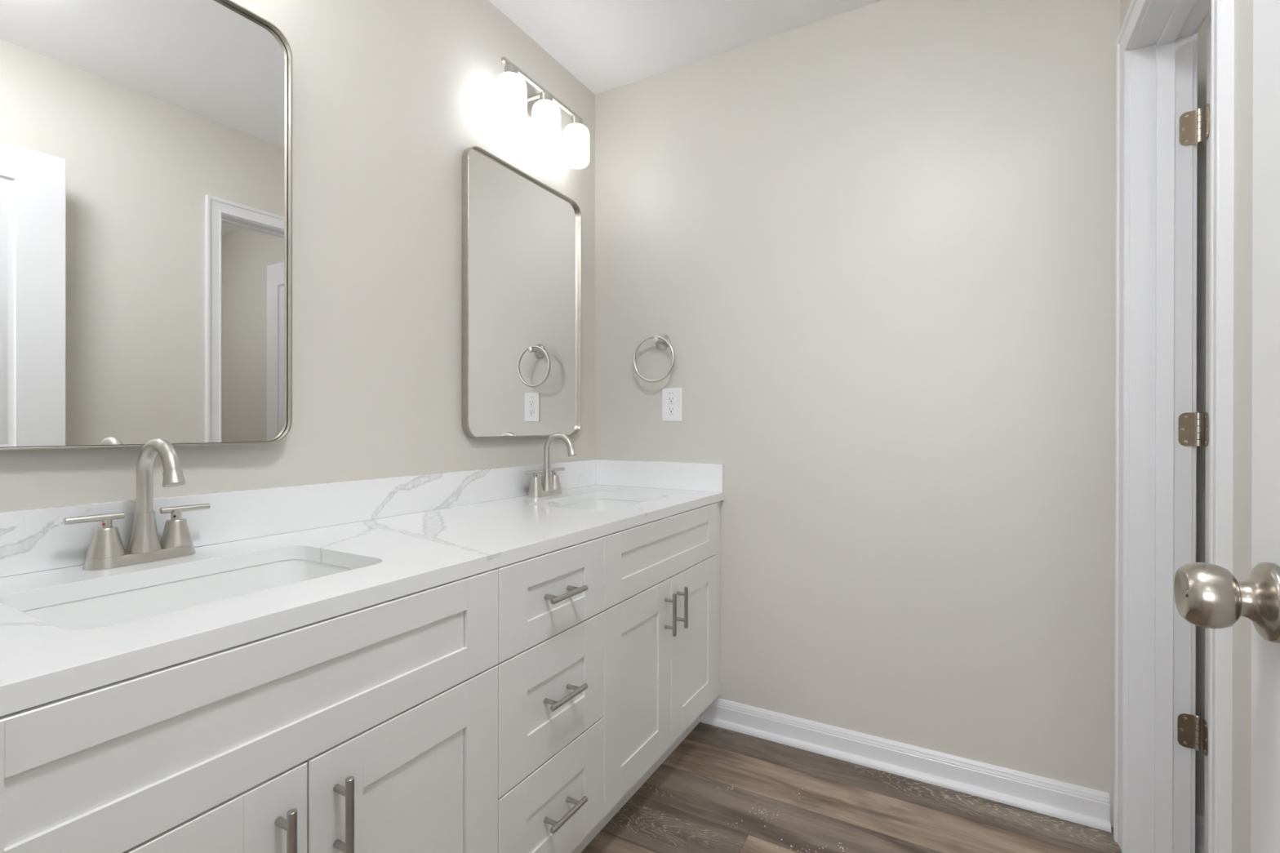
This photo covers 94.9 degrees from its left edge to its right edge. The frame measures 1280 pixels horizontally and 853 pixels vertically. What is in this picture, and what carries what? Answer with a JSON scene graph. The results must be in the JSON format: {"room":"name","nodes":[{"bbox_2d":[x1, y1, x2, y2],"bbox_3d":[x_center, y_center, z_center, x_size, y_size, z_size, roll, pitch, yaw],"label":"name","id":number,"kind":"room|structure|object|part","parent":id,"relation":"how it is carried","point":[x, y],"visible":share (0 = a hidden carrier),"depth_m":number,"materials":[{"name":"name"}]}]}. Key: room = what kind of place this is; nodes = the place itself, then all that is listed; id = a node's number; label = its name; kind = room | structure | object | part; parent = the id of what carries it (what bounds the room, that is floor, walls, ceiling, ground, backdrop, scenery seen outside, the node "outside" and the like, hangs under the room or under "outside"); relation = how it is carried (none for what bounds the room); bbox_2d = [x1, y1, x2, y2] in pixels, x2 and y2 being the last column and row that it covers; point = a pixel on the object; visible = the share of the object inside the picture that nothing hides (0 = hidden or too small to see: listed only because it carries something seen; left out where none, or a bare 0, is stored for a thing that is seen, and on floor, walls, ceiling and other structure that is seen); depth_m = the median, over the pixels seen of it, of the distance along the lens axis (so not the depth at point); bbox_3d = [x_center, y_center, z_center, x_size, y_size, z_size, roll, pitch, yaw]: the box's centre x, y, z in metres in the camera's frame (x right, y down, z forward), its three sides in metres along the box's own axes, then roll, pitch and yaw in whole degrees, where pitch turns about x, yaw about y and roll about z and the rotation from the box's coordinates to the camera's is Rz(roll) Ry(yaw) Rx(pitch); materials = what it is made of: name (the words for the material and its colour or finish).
{"room":"bathroom","nodes":[
{"label":"bathroom","id":0,"kind":"room"},
{"bbox_2d":[0,0,595,511],"bbox_3d":[-0.728,-0.140,1.555,0.110,2.440,2.241,0,0,29],"label":"wall","id":1,"kind":"structure","parent":0,"point":[389,97],"depth_m":1.54,"materials":[{"name":"beige paint"}]},
{"bbox_2d":[0,0,292,450],"bbox_3d":[-0.925,-0.411,1.043,0.027,0.896,0.590,0,0,31],"label":"mirror","id":2,"kind":"object","parent":1,"relation":"attached to","point":[146,145],"visible":1,"depth_m":1.07,"materials":[{"name":"grey mirror"}]},
{"bbox_2d":[0,459,595,577],"bbox_3d":[-0.669,0.185,1.528,0.020,0.101,2.009,0,0,29],"label":"backsplash","id":3,"kind":"structure","parent":1,"relation":"attached to","point":[32,540],"depth_m":1.28,"materials":[{"name":"white stone"}]},
{"bbox_2d":[461,146,581,438],"bbox_3d":[-0.383,-0.411,2.028,0.026,0.896,0.590,0,0,29],"label":"mirror","id":4,"kind":"object","parent":1,"relation":"attached to","point":[521,338],"visible":1,"depth_m":1.98,"materials":[{"name":"silver metal"}]},
{"bbox_2d":[495,56,589,168],"bbox_3d":[-0.335,-1.067,1.997,0.139,0.239,0.446,0,0,29],"label":"vanity light","id":5,"kind":"object","parent":1,"relation":"attached to","point":[517,100],"visible":1,"depth_m":1.95,"materials":[{"name":"white glass"}]},
{"bbox_3d":[-0.402,-1.021,1.834,0.097,0.146,0.097,0,0,29],"label":"lamp shade","id":6,"kind":"part","parent":5,"relation":"part of","materials":[{"name":"white glass"}]},
{"bbox_3d":[-0.349,-1.127,2.005,0.075,0.013,0.013,0,0,29],"label":"arm","id":7,"kind":"part","parent":5,"relation":"part of","materials":[{"name":"silver metal"}]},
{"bbox_3d":[-0.317,-1.021,1.986,0.097,0.146,0.097,0,0,29],"label":"lamp shade","id":8,"kind":"part","parent":5,"relation":"part of","materials":[{"name":"white glass"}]},
{"bbox_3d":[-0.232,-1.021,2.139,0.097,0.146,0.097,0,0,29],"label":"lamp shade","id":9,"kind":"part","parent":5,"relation":"part of","materials":[{"name":"white glass"}]},
{"bbox_2d":[488,0,882,94],"bbox_3d":[-0.130,-1.382,-0.494,4.450,0.050,5.211,0,0,29],"label":"ceiling","id":10,"kind":"structure","parent":0,"point":[606,45],"depth_m":2.00,"materials":[{"name":"white paint"}]},
{"bbox_2d":[580,721,1121,852],"bbox_3d":[-0.135,1.108,-0.491,4.450,0.050,5.211,0,0,29],"label":"floor","id":11,"kind":"structure","parent":0,"point":[686,806],"depth_m":1.64,"materials":[{"name":"brown wood"}]},
{"bbox_2d":[0,568,498,852],"bbox_3d":[-0.676,0.673,0.918,0.602,0.816,0.730,0,0,29],"label":"base cabinet","id":12,"kind":"object","parent":11,"relation":"on","point":[374,728],"visible":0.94,"depth_m":0.77,"materials":[{"name":"white wood"}]},
{"bbox_3d":[-0.541,0.699,0.633,0.018,0.498,0.363,0,0,29],"label":"cabinet door","id":13,"kind":"part","parent":12,"relation":"part of","materials":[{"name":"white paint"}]},
{"bbox_3d":[-0.452,0.505,0.747,0.027,0.010,0.010,0,0,29],"label":"handle post","id":14,"kind":"part","parent":12,"relation":"part of","materials":[{"name":"metal"}]},
{"bbox_3d":[-0.437,0.544,0.739,0.011,0.122,0.011,0,0,-7],"label":"handle","id":15,"kind":"part","parent":12,"relation":"part of","materials":[{"name":"metal"}]},
{"bbox_3d":[-0.413,0.505,0.815,0.027,0.010,0.010,0,0,29],"label":"handle post","id":16,"kind":"part","parent":12,"relation":"part of","materials":[{"name":"metal"}]},
{"bbox_3d":[-0.413,0.583,0.816,0.027,0.010,0.010,0,0,29],"label":"handle post","id":17,"kind":"part","parent":12,"relation":"part of","materials":[{"name":"metal"}]},
{"bbox_3d":[-0.399,0.544,0.807,0.011,0.122,0.011,0,0,-25],"label":"handle","id":18,"kind":"part","parent":12,"relation":"part of","materials":[{"name":"metal"}]},
{"bbox_2d":[0,484,724,716],"bbox_3d":[-0.431,0.251,1.394,0.567,0.028,2.010,0,0,29],"label":"countertop","id":19,"kind":"structure","parent":12,"relation":"on","point":[42,662],"depth_m":0.94,"materials":[{"name":"white stone"}]},
{"bbox_2d":[63,438,210,570],"bbox_3d":[-0.858,0.128,1.040,0.172,0.216,0.170,0,0,-9],"label":"faucet","id":20,"kind":"object","parent":19,"relation":"on","point":[106,550],"visible":1,"depth_m":1.02,"materials":[{"name":"silver metal"}]},
{"bbox_3d":[-0.908,0.153,0.980,0.011,0.011,0.075,0,0,31],"label":"lever","id":21,"kind":"part","parent":20,"relation":"part of","materials":[{"name":"silver metal"}]},
{"bbox_3d":[-0.904,0.195,0.994,0.051,0.047,0.051,0,0,29],"label":"handle","id":22,"kind":"part","parent":20,"relation":"part of","materials":[{"name":"silver metal"}]},
{"bbox_3d":[-0.903,0.162,0.994,0.016,0.020,0.016,0,0,29],"label":"stem","id":23,"kind":"part","parent":20,"relation":"part of","materials":[{"name":"silver metal"}]},
{"bbox_3d":[-0.879,0.227,1.038,0.056,0.018,0.158,0,0,29],"label":"plate","id":24,"kind":"part","parent":20,"relation":"part of","materials":[{"name":"silver metal"}]},
{"bbox_3d":[-0.872,0.184,1.034,0.047,0.068,0.047,0,0,29],"label":"spout","id":25,"kind":"part","parent":20,"relation":"part of","materials":[{"name":"silver metal"}]},
{"bbox_3d":[-0.827,0.089,1.010,0.125,0.138,0.023,0,0,29],"label":"spout","id":26,"kind":"part","parent":20,"relation":"part of","materials":[{"name":"silver metal"}]},
{"bbox_3d":[-0.854,0.162,1.082,0.016,0.020,0.016,0,0,29],"label":"stem","id":27,"kind":"part","parent":20,"relation":"part of","materials":[{"name":"silver metal"}]},
{"bbox_3d":[-0.854,0.195,1.083,0.051,0.047,0.051,0,0,29],"label":"handle","id":28,"kind":"part","parent":20,"relation":"part of","materials":[{"name":"silver metal"}]},
{"bbox_3d":[-0.848,0.153,1.096,0.011,0.011,0.076,0,0,34],"label":"lever","id":29,"kind":"part","parent":20,"relation":"part of","materials":[{"name":"silver metal"}]},
{"bbox_2d":[22,559,353,630],"bbox_3d":[-0.671,0.336,0.929,0.335,0.140,0.468,0,0,29],"label":"sink","id":30,"kind":"object","parent":19,"relation":"in","point":[108,610],"visible":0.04,"depth_m":1.01,"materials":[{"name":"white ceramic"}]},
{"bbox_2d":[524,432,577,497],"bbox_3d":[-0.306,0.128,2.026,0.172,0.216,0.170,0,0,-9],"label":"faucet","id":31,"kind":"object","parent":19,"relation":"on","point":[550,485],"visible":1,"depth_m":2.00,"materials":[{"name":"silver metal"}]},
{"bbox_3d":[-0.356,0.153,1.965,0.011,0.011,0.075,0,0,31],"label":"lever","id":32,"kind":"part","parent":31,"relation":"part of","materials":[{"name":"silver metal"}]},
{"bbox_3d":[-0.351,0.195,1.980,0.051,0.047,0.051,0,0,29],"label":"handle","id":33,"kind":"part","parent":31,"relation":"part of","materials":[{"name":"silver metal"}]},
{"bbox_3d":[-0.326,0.227,2.024,0.056,0.018,0.158,0,0,29],"label":"plate","id":34,"kind":"part","parent":31,"relation":"part of","materials":[{"name":"silver metal"}]},
{"bbox_3d":[-0.319,0.184,2.020,0.047,0.068,0.047,0,0,29],"label":"spout","id":35,"kind":"part","parent":31,"relation":"part of","materials":[{"name":"silver metal"}]},
{"bbox_3d":[-0.302,0.162,2.068,0.016,0.020,0.016,0,0,29],"label":"stem","id":36,"kind":"part","parent":31,"relation":"part of","materials":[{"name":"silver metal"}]},
{"bbox_3d":[-0.302,0.195,2.068,0.051,0.047,0.051,0,0,29],"label":"handle","id":37,"kind":"part","parent":31,"relation":"part of","materials":[{"name":"silver metal"}]},
{"bbox_3d":[-0.295,0.153,2.082,0.011,0.011,0.076,0,0,34],"label":"lever","id":38,"kind":"part","parent":31,"relation":"part of","materials":[{"name":"silver metal"}]},
{"bbox_3d":[-0.275,0.089,1.995,0.125,0.138,0.023,0,0,29],"label":"spout","id":39,"kind":"part","parent":31,"relation":"part of","materials":[{"name":"silver metal"}]},
{"bbox_2d":[558,498,642,510],"bbox_3d":[-0.125,0.336,1.903,0.335,0.140,0.468,0,0,29],"label":"sink","id":40,"kind":"object","parent":19,"relation":"in","point":[600,504],"visible":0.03,"depth_m":2.12,"materials":[{"name":"white ceramic"}]},
{"bbox_2d":[595,459,724,492],"bbox_3d":[0.064,0.186,2.257,0.544,0.101,0.020,0,0,29],"label":"side splash","id":41,"kind":"object","parent":19,"relation":"on","point":[702,477],"visible":1,"depth_m":2.23,"materials":[{"name":"white stone"}]},
{"bbox_3d":[-0.363,0.699,0.952,0.018,0.498,0.363,0,0,29],"label":"cabinet door","id":42,"kind":"part","parent":12,"relation":"part of","materials":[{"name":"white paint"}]},
{"bbox_2d":[494,537,604,852],"bbox_3d":[-0.408,0.673,1.396,0.602,0.816,0.365,0,0,29],"label":"base cabinet","id":43,"kind":"object","parent":11,"relation":"on","point":[550,664],"visible":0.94,"depth_m":1.24,"materials":[{"name":"white wood"}]},
{"bbox_3d":[-0.183,0.357,1.270,0.018,0.178,0.363,0,0,29],"label":"drawer","id":44,"kind":"part","parent":43,"relation":"part of","materials":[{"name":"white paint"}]},
{"bbox_3d":[-0.184,0.576,1.270,0.018,0.252,0.363,0,0,29],"label":"drawer","id":45,"kind":"part","parent":43,"relation":"part of","materials":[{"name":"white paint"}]},
{"bbox_3d":[-0.184,0.827,1.271,0.018,0.243,0.363,0,0,29],"label":"drawer","id":46,"kind":"part","parent":43,"relation":"part of","materials":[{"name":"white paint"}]},
{"bbox_3d":[-0.185,0.827,1.228,0.032,0.010,0.010,0,0,29],"label":"handle post","id":47,"kind":"part","parent":43,"relation":"part of","materials":[{"name":"metal"}]},
{"bbox_3d":[-0.185,0.576,1.227,0.032,0.010,0.010,0,0,29],"label":"handle post","id":48,"kind":"part","parent":43,"relation":"part of","materials":[{"name":"metal"}]},
{"bbox_3d":[-0.184,0.358,1.227,0.032,0.010,0.010,0,0,29],"label":"handle post","id":49,"kind":"part","parent":43,"relation":"part of","materials":[{"name":"metal"}]},
{"bbox_3d":[-0.150,0.827,1.253,0.011,0.011,0.122,0,0,29],"label":"handle","id":50,"kind":"part","parent":43,"relation":"part of","materials":[{"name":"metal"}]},
{"bbox_3d":[-0.149,0.576,1.252,0.011,0.011,0.122,0,0,29],"label":"handle","id":51,"kind":"part","parent":43,"relation":"part of","materials":[{"name":"metal"}]},
{"bbox_3d":[-0.149,0.358,1.252,0.012,0.011,0.122,0,0,29],"label":"handle","id":52,"kind":"part","parent":43,"relation":"part of","materials":[{"name":"metal"}]},
{"bbox_3d":[-0.146,0.357,1.295,0.032,0.010,0.010,0,0,29],"label":"handle post","id":53,"kind":"part","parent":43,"relation":"part of","materials":[{"name":"metal"}]},
{"bbox_3d":[-0.147,0.827,1.296,0.032,0.010,0.010,0,0,29],"label":"handle post","id":54,"kind":"part","parent":43,"relation":"part of","materials":[{"name":"metal"}]},
{"bbox_3d":[-0.147,0.576,1.296,0.032,0.010,0.010,0,0,29],"label":"handle post","id":55,"kind":"part","parent":43,"relation":"part of","materials":[{"name":"metal"}]},
{"bbox_3d":[-0.200,0.619,1.279,0.018,0.708,0.365,0,0,29],"label":"frame","id":56,"kind":"part","parent":43,"relation":"part of","materials":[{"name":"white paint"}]},
{"bbox_2d":[574,501,720,852],"bbox_3d":[-0.120,0.673,1.909,0.602,0.816,0.809,0,0,29],"label":"base cabinet","id":57,"kind":"object","parent":11,"relation":"on","point":[660,611],"depth_m":1.67,"materials":[{"name":"white wood"}]},
{"bbox_3d":[-0.005,0.699,1.590,0.018,0.498,0.365,0,0,29],"label":"cabinet door","id":58,"kind":"part","parent":57,"relation":"part of","materials":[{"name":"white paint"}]},
{"bbox_3d":[0.069,0.619,1.760,0.018,0.708,0.734,0,0,29],"label":"frame","id":59,"kind":"part","parent":57,"relation":"part of","materials":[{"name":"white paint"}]},
{"bbox_3d":[0.086,0.505,1.705,0.027,0.010,0.010,0,0,29],"label":"handle post","id":60,"kind":"part","parent":57,"relation":"part of","materials":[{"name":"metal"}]},
{"bbox_3d":[0.086,0.583,1.705,0.027,0.010,0.010,0,0,29],"label":"handle post","id":61,"kind":"part","parent":57,"relation":"part of","materials":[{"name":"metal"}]},
{"bbox_3d":[0.100,0.544,1.697,0.011,0.122,0.011,0,0,11],"label":"handle","id":62,"kind":"part","parent":57,"relation":"part of","materials":[{"name":"metal"}]},
{"bbox_3d":[0.124,0.583,1.774,0.027,0.010,0.010,0,0,29],"label":"handle post","id":63,"kind":"part","parent":57,"relation":"part of","materials":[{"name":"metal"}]},
{"bbox_3d":[0.124,0.505,1.774,0.027,0.010,0.010,0,0,29],"label":"handle post","id":64,"kind":"part","parent":57,"relation":"part of","materials":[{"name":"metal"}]},
{"bbox_3d":[0.139,0.544,1.766,0.011,0.122,0.011,0,0,11],"label":"handle","id":65,"kind":"part","parent":57,"relation":"part of","materials":[{"name":"metal"}]},
{"bbox_3d":[0.175,0.699,1.911,0.018,0.498,0.365,0,0,29],"label":"cabinet door","id":66,"kind":"part","parent":57,"relation":"part of","materials":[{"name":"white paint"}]},
{"bbox_3d":[0.239,0.673,2.128,0.082,0.816,0.074,0,0,29],"label":"cabinet filler","id":67,"kind":"part","parent":57,"relation":"part of","materials":[{"name":"white wood"}]},
{"bbox_2d":[594,0,1211,827],"bbox_3d":[1.407,-0.136,1.579,3.591,2.440,0.110,0,0,29],"label":"wall","id":68,"kind":"structure","parent":0,"point":[872,246],"depth_m":1.85,"materials":[{"name":"beige paint"}]},
{"bbox_2d":[632,333,675,382],"bbox_3d":[0.061,-0.260,2.233,0.179,0.190,0.065,0,0,29],"label":"towel ring","id":69,"kind":"object","parent":68,"relation":"attached to","point":[662,341],"visible":1,"depth_m":2.22,"materials":[{"name":"silver metal"}]},
{"bbox_3d":[0.066,-0.325,2.215,0.023,0.023,0.037,0,0,29],"label":"post","id":70,"kind":"part","parent":69,"relation":"part of","materials":[{"name":"silver metal"}]},
{"bbox_2d":[662,387,682,421],"bbox_3d":[0.120,-0.083,2.233,0.083,0.126,0.008,0,0,29],"label":"wall outlet","id":71,"kind":"object","parent":68,"relation":"attached to","point":[671,397],"visible":1,"depth_m":2.23,"materials":[{"name":"white plastic"}]},
{"bbox_2d":[667,406,675,413],"bbox_3d":[0.119,-0.063,2.231,0.031,0.025,0.002,0,0,29],"label":"receptacle","id":72,"kind":"object","parent":71,"relation":"attached to","point":[670,409],"depth_m":2.23,"materials":[{"name":"white plastic"}]},
{"bbox_2d":[667,395,675,403],"bbox_3d":[0.119,-0.102,2.231,0.031,0.025,0.002,0,0,29],"label":"receptacle","id":73,"kind":"object","parent":71,"relation":"attached to","point":[671,399],"depth_m":2.23,"materials":[{"name":"white plastic"}]},
{"bbox_2d":[699,697,1111,832],"bbox_3d":[0.745,1.037,1.872,1.192,0.090,0.028,0,0,29],"label":"baseboard","id":74,"kind":"structure","parent":68,"relation":"attached to","point":[1083,806],"depth_m":1.80,"materials":[{"name":"white paint"}]},
{"bbox_2d":[1195,814,1204,852],"bbox_3d":[2.169,1.041,1.073,1.761,0.090,0.028,0,0,29],"label":"baseboard","id":75,"kind":"structure","parent":68,"relation":"attached to","point":[1199,826],"depth_m":1.49,"materials":[{"name":"white paint"}]},
{"bbox_2d":[1120,0,1253,852],"bbox_3d":[0.820,-0.136,0.624,0.118,2.440,2.131,0,0,29],"label":"wall","id":76,"kind":"structure","parent":0,"point":[1243,9],"depth_m":0.87,"materials":[{"name":"beige paint"}]},
{"bbox_2d":[1113,0,1234,852],"bbox_3d":[1.136,0.036,1.188,0.155,2.095,0.733,0,0,29],"label":"door frame","id":77,"kind":"structure","parent":76,"relation":"attached to","point":[1162,48],"depth_m":1.44,"materials":[{"name":"white paint"}]},
{"bbox_2d":[1177,22,1211,852],"bbox_3d":[1.559,0.066,1.221,0.645,2.018,0.096,0,0,33],"label":"door","id":78,"kind":"structure","parent":76,"relation":"in","point":[1189,428],"depth_m":1.40,"materials":[{"name":"white paint"}]},
{"bbox_3d":[1.593,0.066,1.230,0.597,2.018,0.035,0,0,32],"label":"panel","id":79,"kind":"part","parent":78,"relation":"part of","materials":[{"name":"white paint"}]},
{"bbox_3d":[-0.461,-0.138,0.190,1.692,2.440,0.120,0,0,29],"label":"wall","id":80,"kind":"structure","parent":0,"visible":0},
{"bbox_2d":[1173,0,1279,852],"bbox_3d":[0.401,0.059,0.217,0.155,2.030,0.723,0,0,29],"label":"door","id":81,"kind":"structure","parent":80,"relation":"in","point":[1207,595],"depth_m":0.51,"materials":[{"name":"white paint"}]},
{"bbox_3d":[0.502,0.149,0.518,0.039,0.057,0.057,0,0,29],"label":"knob","id":82,"kind":"part","parent":81,"relation":"part of","materials":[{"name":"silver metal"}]},
{"bbox_3d":[0.401,0.059,0.217,0.035,2.030,0.722,0,0,29],"label":"panel","id":83,"kind":"part","parent":81,"relation":"part of","materials":[{"name":"white paint"}]}
]}

